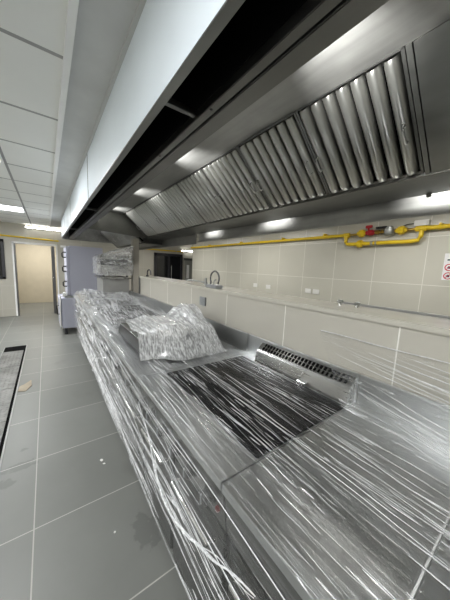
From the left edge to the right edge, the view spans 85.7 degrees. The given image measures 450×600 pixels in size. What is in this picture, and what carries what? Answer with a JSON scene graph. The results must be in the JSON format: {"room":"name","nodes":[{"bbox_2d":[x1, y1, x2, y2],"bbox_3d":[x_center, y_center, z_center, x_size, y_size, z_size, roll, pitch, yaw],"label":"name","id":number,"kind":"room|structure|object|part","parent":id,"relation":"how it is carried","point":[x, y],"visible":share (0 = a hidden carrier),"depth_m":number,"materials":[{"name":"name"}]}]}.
{"room":"commercial kitchen","nodes":[
{"label":"commercial kitchen","id":0,"kind":"room"},
{"bbox_2d":[15,244,57,302],"bbox_3d":[-6.586,-1.100,8.435,2.600,2.390,0.100,-3,9,-36],"label":"wall","id":1,"kind":"structure","parent":0,"point":[34,266],"depth_m":8.40,"materials":[{"name":"beige paint"}]},
{"bbox_2d":[0,302,191,599],"bbox_3d":[-1.324,0.934,4.255,7.800,0.080,13.500,-3,9,-36],"label":"floor","id":2,"kind":"structure","parent":0,"point":[61,507],"depth_m":1.57,"materials":[{"name":"tile"}]},
{"bbox_2d":[0,345,26,468],"bbox_3d":[-2.207,1.105,2.291,0.301,0.016,4.762,-3,9,-36],"label":"floor drain","id":3,"kind":"object","parent":2,"relation":"on","point":[12,358],"visible":1,"depth_m":2.91,"materials":[{"name":"metal"}]},
{"bbox_3d":[-1.903,1.173,1.866,0.249,0.012,0.734,-3,9,-36],"label":"plate","id":4,"kind":"part","parent":3,"relation":"part of","materials":[{"name":"silver metal"}]},
{"bbox_3d":[-2.339,1.075,2.458,0.249,0.012,0.734,-3,9,-36],"label":"plate","id":5,"kind":"part","parent":3,"relation":"part of","materials":[{"name":"silver metal"}]},
{"bbox_3d":[-2.776,0.978,3.049,0.249,0.012,0.734,-3,9,-36],"label":"plate","id":6,"kind":"part","parent":3,"relation":"part of","materials":[{"name":"silver metal"}]},
{"bbox_3d":[-3.213,0.880,3.640,0.249,0.012,0.734,-3,9,-36],"label":"plate","id":7,"kind":"part","parent":3,"relation":"part of","materials":[{"name":"silver metal"}]},
{"bbox_2d":[18,380,31,391],"bbox_3d":[-2.379,1.023,2.889,0.120,0.007,0.300,-3,9,-36],"label":"scrap","id":8,"kind":"object","parent":2,"relation":"on","point":[25,387],"visible":1,"depth_m":2.86,"materials":[{"name":"beige paper"}]},
{"bbox_2d":[56,245,102,333],"bbox_3d":[-3.214,-0.244,5.335,0.860,1.805,0.842,-3,9,-36],"label":"double oven","id":9,"kind":"object","parent":2,"relation":"on","point":[79,266],"visible":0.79,"depth_m":4.97,"materials":[{"name":"metal"}]},
{"bbox_3d":[-3.541,0.218,5.196,0.034,0.595,0.790,-3,9,-36],"label":"door","id":10,"kind":"part","parent":9,"relation":"part of","materials":[{"name":"silver metal"}]},
{"bbox_3d":[-3.379,-0.637,5.175,0.047,0.970,0.790,-3,9,-36],"label":"door","id":11,"kind":"part","parent":9,"relation":"part of","materials":[{"name":"silver metal"}]},
{"bbox_2d":[74,290,143,356],"bbox_3d":[-2.019,0.363,4.119,0.835,1.025,1.447,-3,9,-36],"label":"range","id":12,"kind":"object","parent":2,"relation":"on","point":[134,294],"visible":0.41,"depth_m":3.73,"materials":[{"name":"metal"}]},
{"bbox_3d":[-2.521,0.427,4.213,0.021,0.510,0.700,-3,9,-36],"label":"door","id":13,"kind":"part","parent":12,"relation":"part of","materials":[{"name":"metal"}]},
{"bbox_3d":[-2.094,0.522,3.636,0.021,0.510,0.700,-3,9,-36],"label":"door","id":14,"kind":"part","parent":12,"relation":"part of","materials":[{"name":"metal"}]},
{"bbox_2d":[74,296,141,307],"bbox_3d":[-1.997,0.014,4.078,0.811,0.030,1.447,-3,9,-36],"label":"countertop","id":15,"kind":"structure","parent":12,"relation":"on","point":[79,299],"depth_m":3.63,"materials":[{"name":"metal"}]},
{"bbox_3d":[-1.994,-0.041,4.070,0.660,0.100,1.250,-3,9,-36],"label":"pan lid","id":16,"kind":"part","parent":12,"relation":"part of","materials":[{"name":"metal"}]},
{"bbox_2d":[94,275,130,293],"bbox_3d":[-2.062,-0.291,4.442,0.490,0.292,0.670,-3,9,-36],"label":"base cabinet","id":17,"kind":"object","parent":12,"relation":"on","point":[109,283],"visible":0.8,"depth_m":4.22,"materials":[{"name":"metal"}]},
{"bbox_2d":[94,275,130,278],"bbox_3d":[-2.056,-0.422,4.425,0.490,0.027,0.670,-3,9,-36],"label":"shelf","id":18,"kind":"object","parent":17,"relation":"attached to","point":[98,276],"depth_m":4.25,"materials":[{"name":"metal"}]},
{"bbox_2d":[93,246,132,276],"bbox_3d":[-2.030,-0.704,4.353,0.568,0.553,0.771,-3,9,-36],"label":"grill","id":19,"kind":"object","parent":17,"relation":"on","point":[107,264],"visible":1,"depth_m":4.17,"materials":[{"name":"metal"}]},
{"bbox_2d":[84,296,177,395],"bbox_3d":[-1.239,0.538,3.063,0.835,1.025,1.197,-3,9,-36],"label":"range","id":20,"kind":"object","parent":2,"relation":"on","point":[154,305],"visible":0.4,"depth_m":2.91,"materials":[{"name":"metal"}]},
{"bbox_3d":[-1.704,0.609,3.107,0.021,0.510,0.575,-3,9,-36],"label":"door","id":21,"kind":"part","parent":20,"relation":"part of","materials":[{"name":"metal"}]},
{"bbox_3d":[-1.516,0.297,2.818,0.060,0.160,1.192,-3,9,-36],"label":"control panel","id":22,"kind":"part","parent":20,"relation":"part of","materials":[{"name":"metal"}]},
{"bbox_3d":[-1.351,0.688,2.629,0.021,0.510,0.575,-3,9,-36],"label":"door","id":23,"kind":"part","parent":20,"relation":"part of","materials":[{"name":"metal"}]},
{"bbox_2d":[84,305,165,330],"bbox_3d":[-1.217,0.188,3.021,0.811,0.030,1.197,-3,9,-36],"label":"countertop","id":24,"kind":"structure","parent":20,"relation":"on","point":[89,311],"depth_m":2.75,"materials":[{"name":"metal"}]},
{"bbox_3d":[-1.204,0.166,3.001,0.580,0.040,1.040,-3,9,-36],"label":"grill plate","id":25,"kind":"part","parent":20,"relation":"part of","materials":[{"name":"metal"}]},
{"bbox_2d":[73,289,449,599],"bbox_3d":[-0.822,0.532,2.425,0.931,1.150,5.787,-3,9,-36],"label":"film","id":26,"kind":"object","parent":20,"relation":"on","point":[155,465],"visible":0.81,"depth_m":0.91,"materials":[{"name":"white"}]},
{"bbox_2d":[100,309,248,498],"bbox_3d":[-0.532,0.696,2.106,0.835,1.025,1.197,-3,9,-36],"label":"countertop","id":27,"kind":"structure","parent":2,"relation":"on","point":[235,341],"depth_m":1.72,"materials":[{"name":"metal"}]},
{"bbox_3d":[-1.013,0.585,2.108,0.041,0.019,0.495,-3,9,-36],"label":"handle","id":28,"kind":"part","parent":27,"relation":"part of","materials":[{"name":"metal"}]},
{"bbox_3d":[-0.997,0.767,2.150,0.021,0.510,0.575,-3,9,-36],"label":"door","id":29,"kind":"part","parent":27,"relation":"part of","materials":[{"name":"metal"}]},
{"bbox_3d":[-0.809,0.455,1.862,0.060,0.160,1.192,-3,9,-36],"label":"control panel","id":30,"kind":"part","parent":27,"relation":"part of","materials":[{"name":"metal"}]},
{"bbox_3d":[-0.660,0.664,1.631,0.041,0.019,0.495,-3,9,-36],"label":"handle","id":31,"kind":"part","parent":27,"relation":"part of","materials":[{"name":"silver metal"}]},
{"bbox_3d":[-0.603,0.515,1.520,0.041,0.060,0.060,-3,9,-36],"label":"knob","id":32,"kind":"part","parent":27,"relation":"part of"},
{"bbox_3d":[-0.644,0.846,1.672,0.021,0.510,0.575,-3,9,-36],"label":"door","id":33,"kind":"part","parent":27,"relation":"part of","materials":[{"name":"metal"}]},
{"bbox_2d":[118,316,210,356],"bbox_3d":[-0.516,0.273,1.996,0.553,0.132,0.610,-3,9,-36],"label":"countertop appliance","id":34,"kind":"object","parent":27,"relation":"on","point":[125,331],"visible":0.52,"depth_m":1.85,"materials":[{"name":"metal"}]},
{"bbox_3d":[-0.513,0.211,1.988,0.553,0.007,0.610,-3,9,-36],"label":"lid","id":35,"kind":"part","parent":34,"relation":"part of","materials":[{"name":"metal"}]},
{"bbox_2d":[117,303,226,359],"bbox_3d":[-0.449,0.196,1.923,0.626,0.289,0.815,-3,9,-36],"label":"plastic bag","id":36,"kind":"object","parent":34,"relation":"on","point":[213,337],"visible":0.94,"depth_m":1.71,"materials":[{"name":"white"}]},
{"bbox_2d":[100,327,246,380],"bbox_3d":[-0.510,0.346,2.064,0.811,0.030,1.197,-3,9,-36],"label":"countertop","id":37,"kind":"structure","parent":27,"relation":"on","point":[141,368],"depth_m":1.66,"materials":[{"name":"metal"}]},
{"bbox_2d":[138,334,359,599],"bbox_3d":[0.057,0.827,1.308,0.835,1.025,0.799,-3,9,-36],"label":"range","id":38,"kind":"object","parent":2,"relation":"on","point":[313,379],"visible":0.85,"depth_m":1.08,"materials":[{"name":"metal"}]},
{"bbox_3d":[-0.438,0.552,1.297,0.041,0.060,0.060,-3,9,-36],"label":"knob","id":39,"kind":"part","parent":38,"relation":"part of","materials":[{"name":"silver metal"}]},
{"bbox_3d":[-0.368,0.568,1.202,0.041,0.060,0.060,-3,9,-36],"label":"knob","id":40,"kind":"part","parent":38,"relation":"part of","materials":[{"name":"silver metal"}]},
{"bbox_3d":[-0.365,0.730,1.231,0.041,0.019,0.296,-3,9,-36],"label":"handle","id":41,"kind":"part","parent":38,"relation":"part of","materials":[{"name":"silver metal"}]},
{"bbox_3d":[-0.349,0.912,1.272,0.021,0.510,0.376,-3,9,-36],"label":"door","id":42,"kind":"part","parent":38,"relation":"part of","materials":[{"name":"metal"}]},
{"bbox_3d":[-0.285,0.586,1.090,0.041,0.060,0.060,-3,9,-36],"label":"knob","id":43,"kind":"part","parent":38,"relation":"part of","materials":[{"name":"silver metal"}]},
{"bbox_3d":[-0.203,0.604,0.978,0.041,0.060,0.060,-3,9,-36],"label":"knob","id":44,"kind":"part","parent":38,"relation":"part of","materials":[{"name":"silver metal"}]},
{"bbox_3d":[-0.220,0.587,1.063,0.060,0.160,0.794,-3,9,-36],"label":"control panel","id":45,"kind":"part","parent":38,"relation":"part of","materials":[{"name":"metal"}]},
{"bbox_3d":[-0.132,0.620,0.883,0.041,0.060,0.060,-3,9,-36],"label":"knob","id":46,"kind":"part","parent":38,"relation":"part of","materials":[{"name":"silver metal"}]},
{"bbox_3d":[-0.129,0.783,0.912,0.041,0.019,0.296,-3,9,-36],"label":"handle","id":47,"kind":"part","parent":38,"relation":"part of","materials":[{"name":"metal"}]},
{"bbox_3d":[-0.113,0.965,0.953,0.021,0.510,0.376,-3,9,-36],"label":"door","id":48,"kind":"part","parent":38,"relation":"part of","materials":[{"name":"metal"}]},
{"bbox_3d":[-0.061,0.636,0.787,0.041,0.060,0.060,-3,9,-36],"label":"knob","id":49,"kind":"part","parent":38,"relation":"part of","materials":[{"name":"silver metal"}]},
{"bbox_2d":[138,353,355,490],"bbox_3d":[0.080,0.478,1.266,0.811,0.030,0.799,-3,9,-36],"label":"countertop","id":50,"kind":"structure","parent":38,"relation":"on","point":[231,460],"depth_m":0.93,"materials":[{"name":"metal"}]},
{"bbox_2d":[247,334,359,401],"bbox_3d":[0.407,0.424,1.499,0.012,0.245,0.798,-3,9,-36],"label":"backsplash","id":51,"kind":"structure","parent":38,"relation":"attached to","point":[254,342],"depth_m":1.44,"materials":[{"name":"metal"}]},
{"bbox_2d":[221,374,449,599],"bbox_3d":[0.421,0.907,0.828,0.820,1.025,0.409,-3,9,-36],"label":"countertop","id":52,"kind":"structure","parent":2,"relation":"on","point":[395,564],"depth_m":0.67,"materials":[{"name":"metal"}]},
{"bbox_3d":[0.111,0.836,0.587,0.041,0.019,0.306,-3,9,-36],"label":"handle","id":53,"kind":"part","parent":52,"relation":"part of","materials":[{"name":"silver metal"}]},
{"bbox_3d":[0.127,1.018,0.629,0.021,0.510,0.386,-3,9,-36],"label":"door","id":54,"kind":"part","parent":52,"relation":"part of","materials":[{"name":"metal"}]},
{"bbox_3d":[0.138,0.667,0.579,0.060,0.160,0.404,-3,9,-36],"label":"control panel","id":55,"kind":"part","parent":52,"relation":"part of","materials":[{"name":"metal"}]},
{"bbox_2d":[409,513,449,599],"bbox_3d":[0.715,0.973,0.430,0.820,1.025,0.587,-3,9,-36],"label":"countertop","id":56,"kind":"structure","parent":2,"relation":"on","point":[427,586],"depth_m":0.51,"materials":[{"name":"metal"}]},
{"bbox_2d":[0,222,192,316],"bbox_3d":[-3.813,-0.857,7.539,7.600,2.390,0.140,-3,9,-36],"label":"wall","id":57,"kind":"structure","parent":0,"point":[146,257],"depth_m":6.59,"materials":[{"name":"tile"}]},
{"bbox_2d":[0,239,5,278],"bbox_3d":[-5.883,-1.013,5.865,0.820,0.990,0.050,-3,9,-36],"label":"window","id":58,"kind":"structure","parent":57,"relation":"in","point":[2,257],"depth_m":6.08,"materials":[{"name":"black glass"}]},
{"bbox_3d":[-5.888,-1.009,5.873,0.700,0.860,0.008,-3,9,-36],"label":"pane","id":59,"kind":"part","parent":58,"relation":"part of","materials":[{"name":"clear glass"}]},
{"bbox_2d":[0,234,58,241],"bbox_3d":[-5.648,-1.606,5.926,2.601,0.108,0.075,-3,9,-36],"label":"gas pipe","id":60,"kind":"object","parent":57,"relation":"attached to","point":[0,234],"visible":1,"depth_m":6.30,"materials":[{"name":"yellow metal"}]},
{"bbox_2d":[11,241,59,315],"bbox_3d":[-5.311,-0.608,6.875,0.960,1.935,0.820,-3,9,-36],"label":"door frame","id":61,"kind":"structure","parent":57,"relation":"in","point":[13,243],"depth_m":6.50,"materials":[{"name":"white paint"}]},
{"bbox_2d":[49,0,78,227],"bbox_3d":[-1.549,-1.255,2.223,0.028,0.032,10.900,-3,9,-36],"label":"trim","id":62,"kind":"structure","parent":57,"relation":"attached to","point":[72,7],"depth_m":1.14,"materials":[{"name":"white paint"}]},
{"bbox_2d":[58,0,146,227],"bbox_3d":[-1.367,-1.254,2.295,0.016,0.011,10.800,-3,9,-36],"label":"trim","id":63,"kind":"structure","parent":57,"relation":"attached to","point":[141,4],"depth_m":1.14,"materials":[{"name":"paint"}]},
{"bbox_2d":[146,249,183,252],"bbox_3d":[-2.299,-1.732,8.375,1.900,0.042,0.080,-3,9,-36],"label":"gas pipe","id":64,"kind":"object","parent":57,"relation":"attached to","point":[146,249],"visible":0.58,"depth_m":8.49,"materials":[{"name":"yellow metal"}]},
{"bbox_2d":[154,252,182,279],"bbox_3d":[-2.026,-0.694,8.709,1.050,1.920,0.142,-3,9,-36],"label":"window","id":65,"kind":"structure","parent":57,"relation":"in","point":[166,265],"depth_m":8.63,"materials":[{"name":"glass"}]},
{"bbox_3d":[-2.233,-0.722,8.584,0.410,1.670,0.010,-3,9,-36],"label":"pane","id":66,"kind":"part","parent":65,"relation":"part of","materials":[{"name":"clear glass"}]},
{"bbox_3d":[-1.846,-0.742,8.867,0.410,1.670,0.010,-3,9,-36],"label":"pane","id":67,"kind":"part","parent":65,"relation":"part of","materials":[{"name":"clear glass"}]},
{"bbox_2d":[184,258,191,280],"bbox_3d":[-1.285,-0.678,9.300,0.660,1.800,0.075,-3,9,-36],"label":"door","id":68,"kind":"structure","parent":57,"relation":"in","point":[188,261],"depth_m":9.12,"materials":[{"name":"white paint"}]},
{"bbox_3d":[-1.398,-1.063,9.122,0.100,0.500,0.025,-3,9,-36],"label":"pane","id":69,"kind":"part","parent":68,"relation":"part of","materials":[{"name":"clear glass"}]},
{"bbox_2d":[0,0,198,237],"bbox_3d":[-1.215,-1.495,3.935,7.800,0.054,13.500,-3,9,-36],"label":"ceiling","id":70,"kind":"structure","parent":0,"point":[32,32],"depth_m":1.28,"materials":[{"name":"tile"}]},
{"bbox_2d":[0,204,25,212],"bbox_3d":[-3.907,-1.633,4.269,0.580,0.017,0.580,-3,9,-36],"label":"recessed light","id":71,"kind":"object","parent":70,"relation":"in","point":[2,206],"visible":0.94,"depth_m":4.33,"materials":[{"name":"white paint"}]},
{"bbox_2d":[24,226,60,230],"bbox_3d":[-4.772,-1.901,6.513,0.976,0.040,0.072,-3,9,-36],"label":"tube light","id":72,"kind":"object","parent":70,"relation":"attached to","point":[24,226],"visible":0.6,"depth_m":6.43,"materials":[{"name":"white paint"}]},
{"bbox_2d":[61,0,449,249],"bbox_3d":[-0.605,-1.006,2.679,1.650,0.536,8.270,-3,9,-36],"label":"exhaust hood","id":73,"kind":"object","parent":70,"relation":"hanging from","point":[220,119],"visible":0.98,"depth_m":1.14,"materials":[{"name":"metal"}]},
{"bbox_3d":[-3.359,-1.523,5.023,0.008,0.366,1.132,-3,9,-36],"label":"panel","id":74,"kind":"part","parent":73,"relation":"part of","materials":[{"name":"white metal"}]},
{"bbox_3d":[-2.608,-1.355,4.007,0.008,0.366,1.382,-3,9,-36],"label":"panel","id":75,"kind":"part","parent":73,"relation":"part of","materials":[{"name":"white metal"}]},
{"bbox_3d":[-1.666,-1.145,2.731,0.008,0.366,1.782,-3,9,-36],"label":"panel","id":76,"kind":"part","parent":73,"relation":"part of","materials":[{"name":"white metal"}]},
{"bbox_3d":[0.018,-0.768,0.451,0.008,0.366,3.900,-3,9,-36],"label":"panel","id":77,"kind":"part","parent":73,"relation":"part of","materials":[{"name":"white metal"}]},
{"bbox_3d":[-0.449,-1.042,2.782,0.460,0.478,8.240,-3,9,-36],"label":"filter rail","id":78,"kind":"part","parent":73,"relation":"part of","materials":[{"name":"silver metal"}]},
{"bbox_3d":[0.514,-0.808,1.486,0.082,0.077,0.010,-3,9,-36],"label":"handle","id":79,"kind":"part","parent":73,"relation":"part of","materials":[{"name":"metal"}]},
{"bbox_3d":[0.557,-0.799,1.428,0.082,0.077,0.010,-3,9,-36],"label":"handle","id":80,"kind":"part","parent":73,"relation":"part of","materials":[{"name":"metal"}]},
{"bbox_3d":[0.809,-0.742,1.087,0.082,0.077,0.010,-3,9,-36],"label":"handle","id":81,"kind":"part","parent":73,"relation":"part of","materials":[{"name":"metal"}]},
{"bbox_3d":[1.410,-0.655,0.258,0.420,0.374,1.922,-3,9,-36],"label":"blank panel","id":82,"kind":"part","parent":73,"relation":"part of","materials":[{"name":"metal"}]},
{"bbox_2d":[131,239,138,293],"bbox_3d":[-1.646,-0.122,4.445,0.100,1.935,0.140,-3,9,-36],"label":"column","id":83,"kind":"structure","parent":0,"point":[134,242],"depth_m":4.33,"materials":[{"name":"paint"}]},
{"bbox_2d":[140,278,449,405],"bbox_3d":[0.650,0.705,1.443,0.270,1.285,6.550,-3,9,-36],"label":"wall","id":84,"kind":"structure","parent":0,"point":[298,329],"depth_m":1.27,"materials":[{"name":"tile"}]},
{"bbox_2d":[124,290,143,304],"bbox_3d":[-1.670,-0.040,4.311,0.012,0.245,1.446,-3,9,-36],"label":"backsplash","id":85,"kind":"structure","parent":84,"relation":"attached to","point":[134,294],"depth_m":3.98,"materials":[{"name":"metal"}]},
{"bbox_2d":[144,296,177,315],"bbox_3d":[-0.889,0.134,3.254,0.012,0.245,1.196,-3,9,-36],"label":"backsplash","id":86,"kind":"structure","parent":84,"relation":"attached to","point":[154,304],"depth_m":3.23,"materials":[{"name":"metal"}]},
{"bbox_2d":[199,296,205,305],"bbox_3d":[-0.217,0.010,2.337,0.014,0.084,0.110,-3,9,-36],"label":"power socket","id":87,"kind":"object","parent":84,"relation":"attached to","point":[202,300],"visible":1,"depth_m":2.33,"materials":[{"name":"grey plastic"}]},
{"bbox_2d":[178,309,248,351],"bbox_3d":[-0.183,0.292,2.297,0.012,0.245,1.196,-3,9,-36],"label":"backsplash","id":88,"kind":"structure","parent":84,"relation":"attached to","point":[237,338],"depth_m":2.00,"materials":[{"name":"metal"}]},
{"bbox_2d":[139,276,449,336],"bbox_3d":[0.678,0.054,1.362,0.305,0.027,6.560,-3,9,-36],"label":"trim","id":89,"kind":"structure","parent":84,"relation":"on","point":[435,325],"depth_m":1.31,"materials":[{"name":"stone"}]},
{"bbox_2d":[187,278,207,284],"bbox_3d":[-0.323,-0.223,2.735,0.040,0.075,0.441,-3,9,-36],"label":"tap","id":90,"kind":"object","parent":89,"relation":"on","point":[205,282],"visible":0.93,"depth_m":2.61,"materials":[{"name":"grey metal"}]},
{"bbox_2d":[206,270,222,288],"bbox_3d":[-0.099,-0.195,2.265,0.075,0.162,0.180,-3,9,-36],"label":"tap","id":91,"kind":"object","parent":89,"relation":"on","point":[210,285],"visible":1,"depth_m":2.23,"materials":[{"name":"grey metal"}]},
{"bbox_3d":[-0.096,-0.208,2.265,0.016,0.134,0.159,-3,9,-36],"label":"spout","id":92,"kind":"part","parent":91,"relation":"part of","materials":[{"name":"metal"}]},
{"bbox_2d":[357,374,449,445],"bbox_3d":[0.764,0.504,1.015,0.012,0.245,0.408,-3,9,-36],"label":"backsplash","id":93,"kind":"structure","parent":84,"relation":"attached to","point":[429,411],"depth_m":1.02,"materials":[{"name":"metal"}]},
{"bbox_2d":[192,213,449,315],"bbox_3d":[1.817,-0.156,4.138,0.120,2.390,9.700,-3,9,-36],"label":"wall","id":94,"kind":"structure","parent":0,"point":[408,276],"depth_m":3.90,"materials":[{"name":"beige tile"}]},
{"bbox_2d":[191,222,449,248],"bbox_3d":[1.735,-0.991,3.971,0.135,0.308,9.550,-3,9,-36],"label":"gas pipe","id":95,"kind":"object","parent":94,"relation":"attached to","point":[390,230],"visible":1,"depth_m":3.44,"materials":[{"name":"yellow metal"}]},
{"bbox_2d":[343,301,449,318],"bbox_3d":[0.746,0.589,2.215,0.735,1.322,3.300,-3,9,-36],"label":"pipe","id":96,"kind":"object","parent":94,"relation":"attached to","point":[344,302],"depth_m":1.29,"materials":[{"name":"metal"}]},
{"bbox_2d":[395,219,429,229],"bbox_3d":[2.390,-0.967,3.136,0.064,0.101,0.401,-3,9,-36],"label":"junction box","id":97,"kind":"object","parent":94,"relation":"attached to","point":[425,221],"visible":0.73,"depth_m":3.02,"materials":[{"name":"white plastic"}]},
{"bbox_2d":[441,253,449,279],"bbox_3d":[2.690,-0.384,2.814,0.008,0.315,0.240,-3,9,-36],"label":"prohibition sign","id":98,"kind":"object","parent":94,"relation":"attached to","point":[446,267],"visible":1,"depth_m":2.88,"materials":[{"name":"paper"}]}
]}

